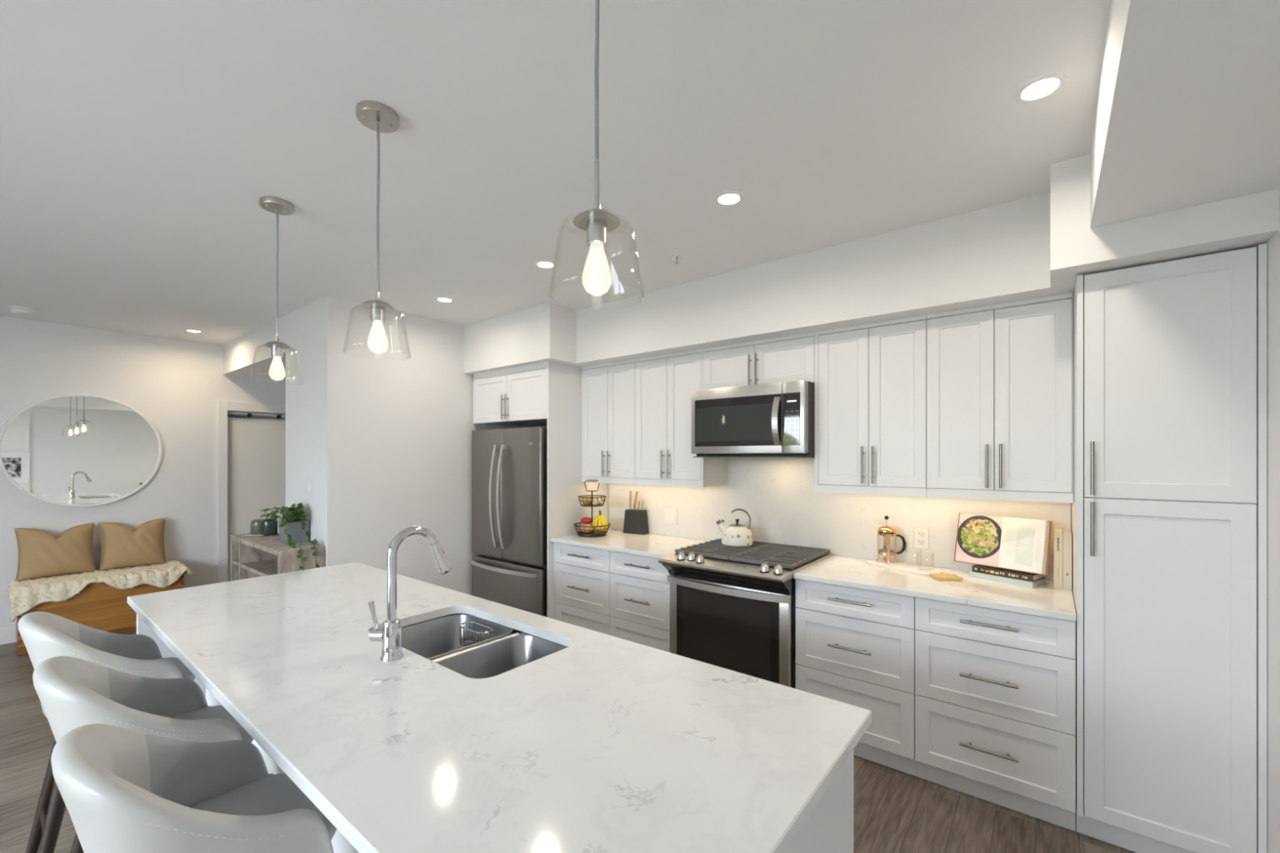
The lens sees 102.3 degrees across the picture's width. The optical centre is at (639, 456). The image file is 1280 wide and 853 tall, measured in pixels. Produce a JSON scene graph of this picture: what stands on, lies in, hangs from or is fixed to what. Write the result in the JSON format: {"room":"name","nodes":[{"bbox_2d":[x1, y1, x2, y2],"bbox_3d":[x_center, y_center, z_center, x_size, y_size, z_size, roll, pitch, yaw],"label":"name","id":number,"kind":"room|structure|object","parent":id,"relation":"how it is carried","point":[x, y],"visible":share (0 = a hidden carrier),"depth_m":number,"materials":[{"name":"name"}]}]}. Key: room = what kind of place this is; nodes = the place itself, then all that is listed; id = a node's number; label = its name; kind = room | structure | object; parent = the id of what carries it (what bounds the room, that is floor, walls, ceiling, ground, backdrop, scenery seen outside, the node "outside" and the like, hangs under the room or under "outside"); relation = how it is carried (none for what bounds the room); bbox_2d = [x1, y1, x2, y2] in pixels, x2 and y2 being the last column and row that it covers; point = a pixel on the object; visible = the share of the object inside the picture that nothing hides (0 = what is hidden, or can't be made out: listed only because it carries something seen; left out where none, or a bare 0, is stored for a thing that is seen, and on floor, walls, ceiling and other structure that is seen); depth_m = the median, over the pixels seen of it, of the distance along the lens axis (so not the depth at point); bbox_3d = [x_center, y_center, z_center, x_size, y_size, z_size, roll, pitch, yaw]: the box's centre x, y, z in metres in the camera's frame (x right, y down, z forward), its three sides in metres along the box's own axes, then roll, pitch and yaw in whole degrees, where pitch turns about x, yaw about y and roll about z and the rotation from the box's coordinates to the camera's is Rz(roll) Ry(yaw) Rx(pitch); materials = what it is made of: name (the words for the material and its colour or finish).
{"room":"kitchen","nodes":[
{"label":"kitchen","id":0,"kind":"room"},
{"bbox_2d":[0,315,285,626],"bbox_3d":[-4.945,0.180,4.165,0.200,2.547,6.020,0,0,38],"label":"wall","id":1,"kind":"structure","parent":0,"point":[178,385],"depth_m":4.63,"materials":[{"name":"paint"}]},
{"bbox_2d":[0,623,17,644],"bbox_3d":[-5.366,1.381,3.463,0.014,0.145,3.995,0,0,38],"label":"baseboard","id":2,"kind":"structure","parent":1,"relation":"attached to","point":[7,633],"depth_m":4.01,"materials":[{"name":"paint"}]},
{"bbox_2d":[0,393,162,507],"bbox_3d":[-4.660,-0.054,4.338,0.027,0.952,0.952,0,0,38],"label":"wall mirror","id":3,"kind":"object","parent":1,"relation":"attached to","point":[75,450],"visible":1,"depth_m":4.30,"materials":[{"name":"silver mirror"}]},
{"bbox_2d":[217,400,285,582],"bbox_3d":[-3.873,0.449,5.498,0.218,2.009,1.040,0,0,38],"label":"door","id":4,"kind":"structure","parent":1,"relation":"in","point":[251,446],"depth_m":5.26,"materials":[{"name":"paint"}]},
{"bbox_2d":[285,295,528,595],"bbox_3d":[-1.875,0.180,4.434,0.797,2.547,1.779,0,0,38],"label":"wall","id":5,"kind":"structure","parent":0,"point":[382,437],"depth_m":3.82,"materials":[{"name":"paint"}]},
{"bbox_2d":[222,315,285,380],"bbox_3d":[-2.867,-0.952,5.223,1.737,0.283,1.779,0,0,38],"label":"trim","id":6,"kind":"structure","parent":5,"relation":"attached to","point":[238,354],"depth_m":4.60,"materials":[{"name":"paint"}]},
{"bbox_2d":[0,0,1111,345],"bbox_3d":[-2.137,-1.144,2.061,7.415,0.100,6.220,0,0,38],"label":"ceiling","id":7,"kind":"structure","parent":0,"point":[141,141],"depth_m":1.75,"materials":[{"name":"paint"}]},
{"bbox_2d":[6,306,38,316],"bbox_3d":[-4.555,-1.071,3.804,0.150,0.045,0.150,0,0,38],"label":"smoke detector","id":8,"kind":"object","parent":7,"relation":"attached to","point":[18,310],"visible":1,"depth_m":3.77,"materials":[{"name":"paint"}]},
{"bbox_2d":[183,328,203,333],"bbox_3d":[-3.872,-1.091,4.471,0.130,0.005,0.130,0,0,38],"label":"recessed light","id":9,"kind":"object","parent":7,"relation":"in","point":[185,330],"visible":1,"depth_m":4.47,"materials":[{"name":"paint"}]},
{"bbox_2d":[248,195,303,379],"bbox_3d":[-1.564,-0.710,2.223,0.193,0.768,0.193,0,0,-7],"label":"pendant light","id":10,"kind":"object","parent":7,"relation":"hanging from","point":[277,206],"visible":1,"depth_m":2.22,"materials":[{"name":"silver metal"}]},
{"bbox_2d":[271,345,283,357],"bbox_3d":[-1.564,-0.454,2.223,0.042,0.045,0.042,0,0,-7],"label":"socket","id":11,"kind":"object","parent":10,"relation":"attached to","point":[277,351],"depth_m":2.21,"materials":[{"name":"metal"}]},
{"bbox_2d":[342,100,410,358],"bbox_3d":[-0.835,-0.710,1.643,0.193,0.768,0.193,0,0,16],"label":"pendant light","id":12,"kind":"object","parent":7,"relation":"hanging from","point":[378,117],"visible":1,"depth_m":1.64,"materials":[{"name":"silver metal"}]},
{"bbox_2d":[370,305,385,323],"bbox_3d":[-0.835,-0.454,1.643,0.042,0.045,0.042,0,0,16],"label":"socket","id":13,"kind":"object","parent":12,"relation":"attached to","point":[377,312],"depth_m":1.63,"materials":[{"name":"metal"}]},
{"bbox_2d":[435,297,454,302],"bbox_3d":[-1.357,-1.091,3.585,0.130,0.005,0.130,0,0,38],"label":"recessed light","id":14,"kind":"object","parent":7,"relation":"in","point":[444,300],"visible":1,"depth_m":3.58,"materials":[{"name":"paint"}]},
{"bbox_2d":[533,260,556,269],"bbox_3d":[-0.537,-1.091,2.929,0.130,0.005,0.130,0,0,38],"label":"recessed light","id":15,"kind":"object","parent":7,"relation":"in","point":[547,264],"visible":0.98,"depth_m":2.92,"materials":[{"name":"paint"}]},
{"bbox_2d":[548,0,644,297],"bbox_3d":[-0.088,-0.710,1.049,0.193,0.768,0.193,0,0,38],"label":"pendant light","id":16,"kind":"object","parent":7,"relation":"hanging from","point":[596,221],"visible":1,"depth_m":1.04,"materials":[{"name":"silver metal"}]},
{"bbox_2d":[586,217,607,248],"bbox_3d":[-0.088,-0.454,1.049,0.042,0.045,0.042,0,0,38],"label":"socket","id":17,"kind":"object","parent":16,"relation":"attached to","point":[596,228],"depth_m":1.03,"materials":[{"name":"metal"}]},
{"bbox_2d":[671,255,681,264],"bbox_3d":[0.202,-1.078,2.829,0.056,0.032,0.056,0,0,38],"label":"sprinkler","id":18,"kind":"object","parent":7,"relation":"attached to","point":[676,258],"visible":1,"depth_m":2.82,"materials":[{"name":"silver metal"}]},
{"bbox_2d":[713,191,744,206],"bbox_3d":[0.377,-1.091,2.183,0.130,0.005,0.130,0,0,38],"label":"recessed light","id":19,"kind":"object","parent":7,"relation":"in","point":[727,198],"visible":1,"depth_m":2.18,"materials":[{"name":"paint"}]},
{"bbox_2d":[1013,72,1068,104],"bbox_3d":[1.188,-1.091,1.531,0.130,0.005,0.130,0,0,38],"label":"recessed light","id":20,"kind":"object","parent":7,"relation":"in","point":[1040,88],"visible":1,"depth_m":1.52,"materials":[{"name":"paint"}]},
{"bbox_2d":[0,633,1137,852],"bbox_3d":[-2.137,1.503,2.061,7.415,0.100,6.220,0,0,38],"label":"floor","id":21,"kind":"structure","parent":0,"point":[895,811],"depth_m":2.12,"materials":[{"name":"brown wood"}]},
{"bbox_2d":[16,571,186,655],"bbox_3d":[-4.420,1.223,4.256,0.447,0.460,0.949,0,0,38],"label":"wooden bench","id":22,"kind":"object","parent":21,"relation":"on","point":[101,606],"visible":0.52,"depth_m":4.10,"materials":[{"name":"brown wood"}]},
{"bbox_2d":[5,560,193,622],"bbox_3d":[-4.390,1.063,4.230,0.503,0.266,1.040,0,0,38],"label":"sheepskin","id":23,"kind":"object","parent":22,"relation":"on","point":[24,595],"visible":0.98,"depth_m":4.03,"materials":[{"name":"beige fur"}]},
{"bbox_2d":[13,522,96,581],"bbox_3d":[-4.683,0.756,4.140,0.236,0.410,0.434,0,0,36],"label":"cushion","id":24,"kind":"object","parent":23,"relation":"on","point":[41,554],"visible":0.99,"depth_m":4.07,"materials":[{"name":"beige fabric"}]},
{"bbox_2d":[97,517,166,570],"bbox_3d":[-4.407,0.756,4.487,0.237,0.410,0.424,0,0,41],"label":"cushion","id":25,"kind":"object","parent":23,"relation":"on","point":[122,547],"visible":1,"depth_m":4.41,"materials":[{"name":"beige fabric"}]},
{"bbox_2d":[17,611,195,852],"bbox_3d":[-1.897,0.993,1.860,0.447,0.926,0.443,0,0,38],"label":"bar stool","id":26,"kind":"object","parent":21,"relation":"on","point":[44,635],"visible":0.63,"depth_m":1.77,"materials":[{"name":"grey leather"}]},
{"bbox_2d":[32,656,253,852],"bbox_3d":[-1.371,0.993,1.454,0.447,0.926,0.443,0,0,38],"label":"bar stool","id":27,"kind":"object","parent":21,"relation":"on","point":[73,692],"visible":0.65,"depth_m":1.38,"materials":[{"name":"grey leather"}]},
{"bbox_2d":[50,724,337,852],"bbox_3d":[-0.912,0.993,1.093,0.447,0.926,0.443,0,0,38],"label":"bar stool","id":28,"kind":"object","parent":21,"relation":"on","point":[122,789],"visible":0.98,"depth_m":1.01,"materials":[{"name":"grey leather"}]},
{"bbox_2d":[230,533,324,581],"bbox_3d":[-2.656,1.028,3.747,1.104,0.850,0.261,0,0,38],"label":"console shelf","id":29,"kind":"object","parent":21,"relation":"on","point":[251,557],"visible":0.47,"depth_m":3.69,"materials":[{"name":"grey wood"}]},
{"bbox_2d":[244,533,270,536],"bbox_3d":[-2.940,0.597,4.003,0.210,0.012,0.210,0,0,38],"label":"serving tray","id":30,"kind":"object","parent":29,"relation":"on","point":[246,534],"visible":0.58,"depth_m":3.91,"materials":[{"name":"stone"}]},
{"bbox_2d":[250,519,262,534],"bbox_3d":[-2.977,0.544,4.029,0.110,0.105,0.110,0,0,38],"label":"glass jar","id":31,"kind":"object","parent":30,"relation":"on","point":[255,524],"visible":0.62,"depth_m":3.98,"materials":[{"name":"glass"}]},
{"bbox_2d":[260,519,277,535],"bbox_3d":[-2.863,0.539,3.979,0.110,0.115,0.110,0,0,38],"label":"glass jar","id":32,"kind":"object","parent":30,"relation":"on","point":[269,526],"visible":0.95,"depth_m":3.94,"materials":[{"name":"teal glass"}]},
{"bbox_2d":[259,506,278,519],"bbox_3d":[-2.868,0.486,3.976,0.115,0.194,0.070,0,0,-5],"label":"plant cutting","id":33,"kind":"object","parent":32,"relation":"in","point":[267,515],"visible":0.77,"depth_m":3.98,"materials":[{"name":"green plant"}]},
{"bbox_2d":[268,502,319,571],"bbox_3d":[-2.408,0.563,3.559,0.557,0.480,0.243,0,0,38],"label":"potted plant","id":34,"kind":"object","parent":29,"relation":"on","point":[295,530],"visible":0.96,"depth_m":3.58,"materials":[{"name":"green plant"}]},
{"bbox_2d":[136,613,853,852],"bbox_3d":[-0.819,1.039,1.702,2.680,0.828,0.878,0,0,38],"label":"kitchen island","id":35,"kind":"object","parent":21,"relation":"on","point":[828,828],"visible":0.02,"depth_m":1.14,"materials":[{"name":"paint"}]},
{"bbox_2d":[127,562,871,852],"bbox_3d":[-0.819,0.609,1.702,2.747,0.030,0.927,0,0,38],"label":"island countertop","id":36,"kind":"structure","parent":35,"relation":"on","point":[601,743],"depth_m":1.14,"materials":[{"name":"white stone"}]},
{"bbox_2d":[367,525,452,662],"bbox_3d":[-0.701,0.403,1.591,0.090,0.382,0.243,0,0,38],"label":"faucet","id":37,"kind":"object","parent":36,"relation":"on","point":[390,633],"visible":1,"depth_m":1.52,"materials":[{"name":"silver metal"}]},
{"bbox_2d":[401,613,568,678],"bbox_3d":[-0.575,0.714,1.721,0.715,0.177,0.410,0,0,38],"label":"sink","id":38,"kind":"object","parent":36,"relation":"in","point":[437,640],"visible":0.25,"depth_m":1.82,"materials":[{"name":"metal"}]},
{"bbox_2d":[458,621,493,647],"bbox_3d":[-0.622,0.682,1.953,0.171,0.077,0.066,0,0,38],"label":"sponge caddy","id":39,"kind":"object","parent":38,"relation":"in","point":[469,622],"visible":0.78,"depth_m":1.97,"materials":[{"name":"silver metal"}]},
{"bbox_2d":[471,426,546,617],"bbox_3d":[-0.886,0.616,4.262,0.870,1.675,0.737,0,0,38],"label":"refrigerator","id":40,"kind":"object","parent":21,"relation":"on","point":[509,465],"visible":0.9,"depth_m":3.97,"materials":[{"name":"silver metal"}]},
{"bbox_2d":[473,361,608,618],"bbox_3d":[-0.849,0.377,4.294,0.951,2.152,0.681,0,0,38],"label":"tall cabinet","id":41,"kind":"object","parent":21,"relation":"on","point":[546,393],"visible":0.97,"depth_m":3.92,"materials":[{"name":"paint"}]},
{"bbox_2d":[553,542,610,635],"bbox_3d":[-0.245,1.039,3.843,0.551,0.829,0.636,0,0,38],"label":"base cabinet","id":42,"kind":"object","parent":21,"relation":"on","point":[581,575],"visible":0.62,"depth_m":3.61,"materials":[{"name":"paint"}]},
{"bbox_2d":[551,528,710,558],"bbox_3d":[-0.040,0.608,3.687,1.066,0.028,0.625,0,0,38],"label":"countertop","id":43,"kind":"structure","parent":42,"relation":"on","point":[652,545],"depth_m":3.58,"materials":[{"name":"white stone"}]},
{"bbox_2d":[573,479,610,537],"bbox_3d":[-0.363,0.382,3.911,0.280,0.424,0.280,0,0,38],"label":"fruit stand","id":44,"kind":"object","parent":43,"relation":"on","point":[592,534],"visible":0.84,"depth_m":3.87,"materials":[{"name":"brown metal"}]},
{"bbox_2d":[580,516,591,524],"bbox_3d":[-0.407,0.483,3.928,0.102,0.052,0.071,0,0,38],"label":"apple","id":45,"kind":"object","parent":44,"relation":"in","point":[586,520],"visible":1,"depth_m":3.90,"materials":[{"name":"red food"}]},
{"bbox_2d":[582,496,591,505],"bbox_3d":[-0.406,0.331,3.902,0.066,0.066,0.070,0,0,38],"label":"onion","id":46,"kind":"object","parent":44,"relation":"on","point":[584,500],"visible":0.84,"depth_m":3.88,"materials":[{"name":"food"}]},
{"bbox_2d":[581,524,593,533],"bbox_3d":[-0.396,0.534,3.857,0.089,0.069,0.074,0,0,38],"label":"sweet potato","id":47,"kind":"object","parent":44,"relation":"in","point":[586,529],"visible":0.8,"depth_m":3.83,"materials":[{"name":"orange food"}]},
{"bbox_2d":[577,494,606,506],"bbox_3d":[-0.363,0.333,3.911,0.216,0.072,0.216,0,0,38],"label":"basket","id":48,"kind":"object","parent":44,"relation":"on","point":[588,505],"depth_m":3.87,"materials":[{"name":"brown metal"}]},
{"bbox_2d":[573,522,610,535],"bbox_3d":[-0.363,0.542,3.911,0.280,0.068,0.280,0,0,38],"label":"basket","id":49,"kind":"object","parent":44,"relation":"on","point":[580,533],"depth_m":3.85,"materials":[{"name":"brown metal"}]},
{"bbox_2d":[592,499,598,505],"bbox_3d":[-0.336,0.342,3.874,0.046,0.044,0.049,0,0,38],"label":"garlic bulb","id":50,"kind":"object","parent":44,"relation":"in","point":[594,501],"visible":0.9,"depth_m":3.86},
{"bbox_2d":[591,511,608,532],"bbox_3d":[-0.302,0.486,3.882,0.123,0.163,0.056,0,0,7],"label":"banana bunch","id":51,"kind":"object","parent":44,"relation":"in","point":[600,518],"visible":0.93,"depth_m":3.87,"materials":[{"name":"yellow food"}]},
{"bbox_2d":[622,509,648,534],"bbox_3d":[-0.032,0.502,4.010,0.190,0.182,0.072,0,0,32],"label":"knife block","id":52,"kind":"object","parent":43,"relation":"on","point":[635,522],"visible":0.92,"depth_m":3.98,"materials":[{"name":"black wood"}]},
{"bbox_2d":[629,490,631,509],"bbox_3d":[-0.075,0.338,4.036,0.018,0.145,0.019,0,0,38],"label":"kitchen knife","id":53,"kind":"object","parent":52,"relation":"in","point":[630,491],"visible":1,"depth_m":4.03,"materials":[{"name":"brown wood"}]},
{"bbox_2d":[632,491,638,510],"bbox_3d":[-0.035,0.339,4.011,0.044,0.145,0.021,0,0,38],"label":"kitchen knife","id":54,"kind":"object","parent":52,"relation":"in","point":[637,492],"visible":1,"depth_m":4.00,"materials":[{"name":"brown wood"}]},
{"bbox_2d":[609,551,670,652],"bbox_3d":[0.173,1.039,3.511,0.514,0.829,0.636,0,0,38],"label":"base cabinet","id":55,"kind":"object","parent":21,"relation":"on","point":[639,586],"visible":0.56,"depth_m":3.29,"materials":[{"name":"paint"}]},
{"bbox_2d":[657,537,832,688],"bbox_3d":[0.637,0.990,3.068,0.764,0.886,0.748,0,0,38],"label":"range","id":56,"kind":"object","parent":21,"relation":"on","point":[731,607],"visible":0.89,"depth_m":2.83,"materials":[{"name":"metal"}]},
{"bbox_2d":[715,508,753,546],"bbox_3d":[0.621,0.444,3.302,0.204,0.227,0.200,0,0,-31],"label":"kettle","id":57,"kind":"object","parent":56,"relation":"on","point":[736,535],"visible":1,"depth_m":3.24,"materials":[{"name":"white metal"}]},
{"bbox_2d":[657,552,832,582],"bbox_3d":[0.637,0.602,3.068,0.764,0.035,0.748,0,0,38],"label":"cooktop","id":58,"kind":"object","parent":56,"relation":"in","point":[735,567],"depth_m":2.82,"materials":[{"name":"metal"}]},
{"bbox_2d":[795,578,916,776],"bbox_3d":[1.190,1.039,2.702,0.550,0.829,0.636,0,0,38],"label":"base cabinet","id":59,"kind":"object","parent":21,"relation":"on","point":[855,646],"visible":0.65,"depth_m":2.44,"materials":[{"name":"paint"}]},
{"bbox_2d":[793,555,1075,621],"bbox_3d":[1.410,0.608,2.534,1.104,0.028,0.625,0,0,38],"label":"countertop","id":60,"kind":"structure","parent":59,"relation":"on","point":[1044,600],"depth_m":2.37,"materials":[{"name":"white stone"}]},
{"bbox_2d":[866,559,943,575],"bbox_3d":[1.411,0.588,2.767,0.170,0.010,0.380,0,0,-28],"label":"serving board","id":61,"kind":"object","parent":60,"relation":"on","point":[899,566],"visible":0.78,"depth_m":2.73,"materials":[{"name":"white stone"}]},
{"bbox_2d":[875,515,906,563],"bbox_3d":[1.394,0.454,2.872,0.145,0.256,0.094,0,0,-22],"label":"press","id":62,"kind":"object","parent":61,"relation":"on","point":[886,531],"visible":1,"depth_m":2.85,"materials":[{"name":"gold glass"}]},
{"bbox_2d":[929,573,962,581],"bbox_3d":[1.494,0.586,2.519,0.116,0.016,0.100,0,0,7],"label":"wooden coaster","id":63,"kind":"object","parent":60,"relation":"on","point":[939,576],"visible":1,"depth_m":2.49,"materials":[{"name":"brown wood"}]},
{"bbox_2d":[969,571,1046,587],"bbox_3d":[1.774,0.582,2.493,0.155,0.024,0.265,0,0,-33],"label":"cookbook","id":64,"kind":"object","parent":60,"relation":"on","point":[981,575],"visible":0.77,"depth_m":2.42,"materials":[{"name":"white paper"}]},
{"bbox_2d":[972,564,1045,582],"bbox_3d":[1.781,0.555,2.495,0.146,0.029,0.255,0,0,-33],"label":"cookbook","id":65,"kind":"object","parent":64,"relation":"on","point":[1026,576],"visible":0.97,"depth_m":2.44,"materials":[{"name":"black paper"}]},
{"bbox_2d":[953,512,1052,575],"bbox_3d":[1.747,0.413,2.500,0.097,0.252,0.396,0,0,-30],"label":"open cookbook","id":66,"kind":"object","parent":65,"relation":"on","point":[1013,544],"visible":1,"depth_m":2.47,"materials":[{"name":"paper"}]},
{"bbox_2d":[1053,526,1062,589],"bbox_3d":[1.942,0.465,2.395,0.030,0.258,0.191,0,0,38],"label":"cookbook","id":67,"kind":"object","parent":60,"relation":"on","point":[1058,532],"visible":1,"depth_m":2.32,"materials":[{"name":"white paper"}]},
{"bbox_2d":[1057,537,1059,574],"bbox_3d":[1.883,0.451,2.321,0.008,0.172,0.001,0,0,38],"label":"print","id":68,"kind":"object","parent":67,"relation":"attached to","point":[1058,539],"depth_m":2.32},
{"bbox_2d":[1062,528,1071,590],"bbox_3d":[1.966,0.466,2.374,0.031,0.255,0.191,0,0,38],"label":"cookbook","id":69,"kind":"object","parent":60,"relation":"on","point":[1067,534],"visible":0.96,"depth_m":2.30,"materials":[{"name":"white paper"}]},
{"bbox_2d":[915,597,1075,831],"bbox_3d":[1.622,1.039,2.358,0.551,0.829,0.636,0,0,38],"label":"base cabinet","id":70,"kind":"object","parent":21,"relation":"on","point":[995,690],"visible":0.98,"depth_m":2.12,"materials":[{"name":"paint"}]},
{"bbox_2d":[1071,243,1266,852],"bbox_3d":[2.024,0.381,2.039,0.470,2.145,0.636,0,0,38],"label":"pantry cabinet","id":71,"kind":"object","parent":21,"relation":"on","point":[1169,506],"visible":0.98,"depth_m":1.81,"materials":[{"name":"paint"}]},
{"bbox_2d":[542,426,1071,531],"bbox_3d":[-0.240,0.180,4.366,7.315,2.547,0.150,0,0,38],"label":"wall","id":72,"kind":"structure","parent":0,"point":[543,426],"depth_m":2.45,"materials":[{"name":"paint"}]},
{"bbox_2d":[464,302,589,374],"bbox_3d":[-0.824,-0.896,4.264,1.060,0.395,0.736,0,0,38],"label":"trim","id":73,"kind":"structure","parent":72,"relation":"attached to","point":[545,332],"depth_m":3.85,"materials":[{"name":"paint"}]},
{"bbox_2d":[581,359,635,484],"bbox_3d":[-0.161,-0.251,3.958,0.540,0.895,0.351,0,0,38],"label":"upper cabinet","id":74,"kind":"object","parent":72,"relation":"attached to","point":[607,389],"visible":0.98,"depth_m":3.83,"materials":[{"name":"paint"}]},
{"bbox_2d":[635,348,727,487],"bbox_3d":[0.273,-0.251,3.613,0.566,0.895,0.351,0,0,38],"label":"upper cabinet","id":75,"kind":"object","parent":72,"relation":"attached to","point":[664,384],"visible":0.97,"depth_m":3.50,"materials":[{"name":"paint"}]},
{"bbox_2d":[703,332,814,389],"bbox_3d":[0.777,-0.558,3.212,0.721,0.281,0.351,0,0,38],"label":"upper cabinet","id":76,"kind":"object","parent":72,"relation":"attached to","point":[790,357],"visible":0.82,"depth_m":3.07,"materials":[{"name":"paint"}]},
{"bbox_2d":[691,380,814,457],"bbox_3d":[0.727,-0.205,3.147,0.720,0.417,0.511,0,0,38],"label":"microwave","id":77,"kind":"object","parent":76,"relation":"attached to","point":[773,420],"visible":0.97,"depth_m":2.94,"materials":[{"name":"silver metal"}]},
{"bbox_2d":[576,191,1050,366],"bbox_3d":[0.756,-0.896,3.175,2.770,0.395,0.476,0,0,38],"label":"soffit","id":78,"kind":"structure","parent":72,"relation":"attached to","point":[998,254],"depth_m":2.64,"materials":[{"name":"paint"}]},
{"bbox_2d":[608,457,1071,581],"bbox_3d":[0.893,0.143,3.357,2.937,1.130,0.016,0,0,38],"label":"backsplash","id":79,"kind":"structure","parent":72,"relation":"attached to","point":[780,500],"depth_m":3.22,"materials":[{"name":"stone"}]},
{"bbox_2d":[664,508,676,524],"bbox_3d":[0.229,0.446,3.868,0.116,0.116,0.009,0,0,38],"label":"light switch","id":80,"kind":"object","parent":79,"relation":"attached to","point":[670,514],"visible":1,"depth_m":3.87,"materials":[{"name":"white plastic"}]},
{"bbox_2d":[914,527,928,549],"bbox_3d":[1.542,0.445,2.825,0.072,0.116,0.008,0,0,38],"label":"power outlet","id":81,"kind":"object","parent":79,"relation":"attached to","point":[921,534],"visible":1,"depth_m":2.82,"materials":[{"name":"white plastic"}]},
{"bbox_2d":[918,531,924,537],"bbox_3d":[1.541,0.423,2.823,0.032,0.028,0.002,0,0,38],"label":"socket","id":82,"kind":"object","parent":81,"relation":"attached to","point":[921,534],"depth_m":2.82,"materials":[{"name":"white plastic"}]},
{"bbox_2d":[918,539,924,545],"bbox_3d":[1.541,0.467,2.823,0.032,0.028,0.002,0,0,38],"label":"socket","id":83,"kind":"object","parent":81,"relation":"attached to","point":[921,542],"depth_m":2.82,"materials":[{"name":"white plastic"}]},
{"bbox_2d":[814,315,926,497],"bbox_3d":[1.277,-0.251,2.815,0.552,0.895,0.351,0,0,38],"label":"upper cabinet","id":84,"kind":"object","parent":72,"relation":"attached to","point":[870,380],"visible":0.98,"depth_m":2.69,"materials":[{"name":"paint"}]},
{"bbox_2d":[926,293,1073,502],"bbox_3d":[1.711,-0.251,2.470,0.552,0.895,0.351,0,0,38],"label":"upper cabinet","id":85,"kind":"object","parent":72,"relation":"attached to","point":[1000,380],"visible":1,"depth_m":2.34,"materials":[{"name":"paint"}]},
{"bbox_2d":[1266,187,1279,852],"bbox_3d":[0.605,0.180,-0.247,0.150,2.547,6.020,0,0,38],"label":"wall","id":86,"kind":"structure","parent":0,"point":[1273,243],"depth_m":1.62,"materials":[{"name":"paint"}]},
{"bbox_2d":[1050,154,1279,296],"bbox_3d":[1.978,-0.896,2.043,0.551,0.395,0.727,0,0,38],"label":"soffit","id":87,"kind":"structure","parent":86,"relation":"attached to","point":[1248,221],"depth_m":1.80,"materials":[{"name":"paint"}]},
{"bbox_2d":[1089,0,1279,227],"bbox_3d":[0.211,-0.960,-0.270,0.438,0.268,5.093,0,0,38],"label":"soffit","id":88,"kind":"structure","parent":86,"relation":"attached to","point":[1188,111],"depth_m":1.23,"materials":[{"name":"paint"}]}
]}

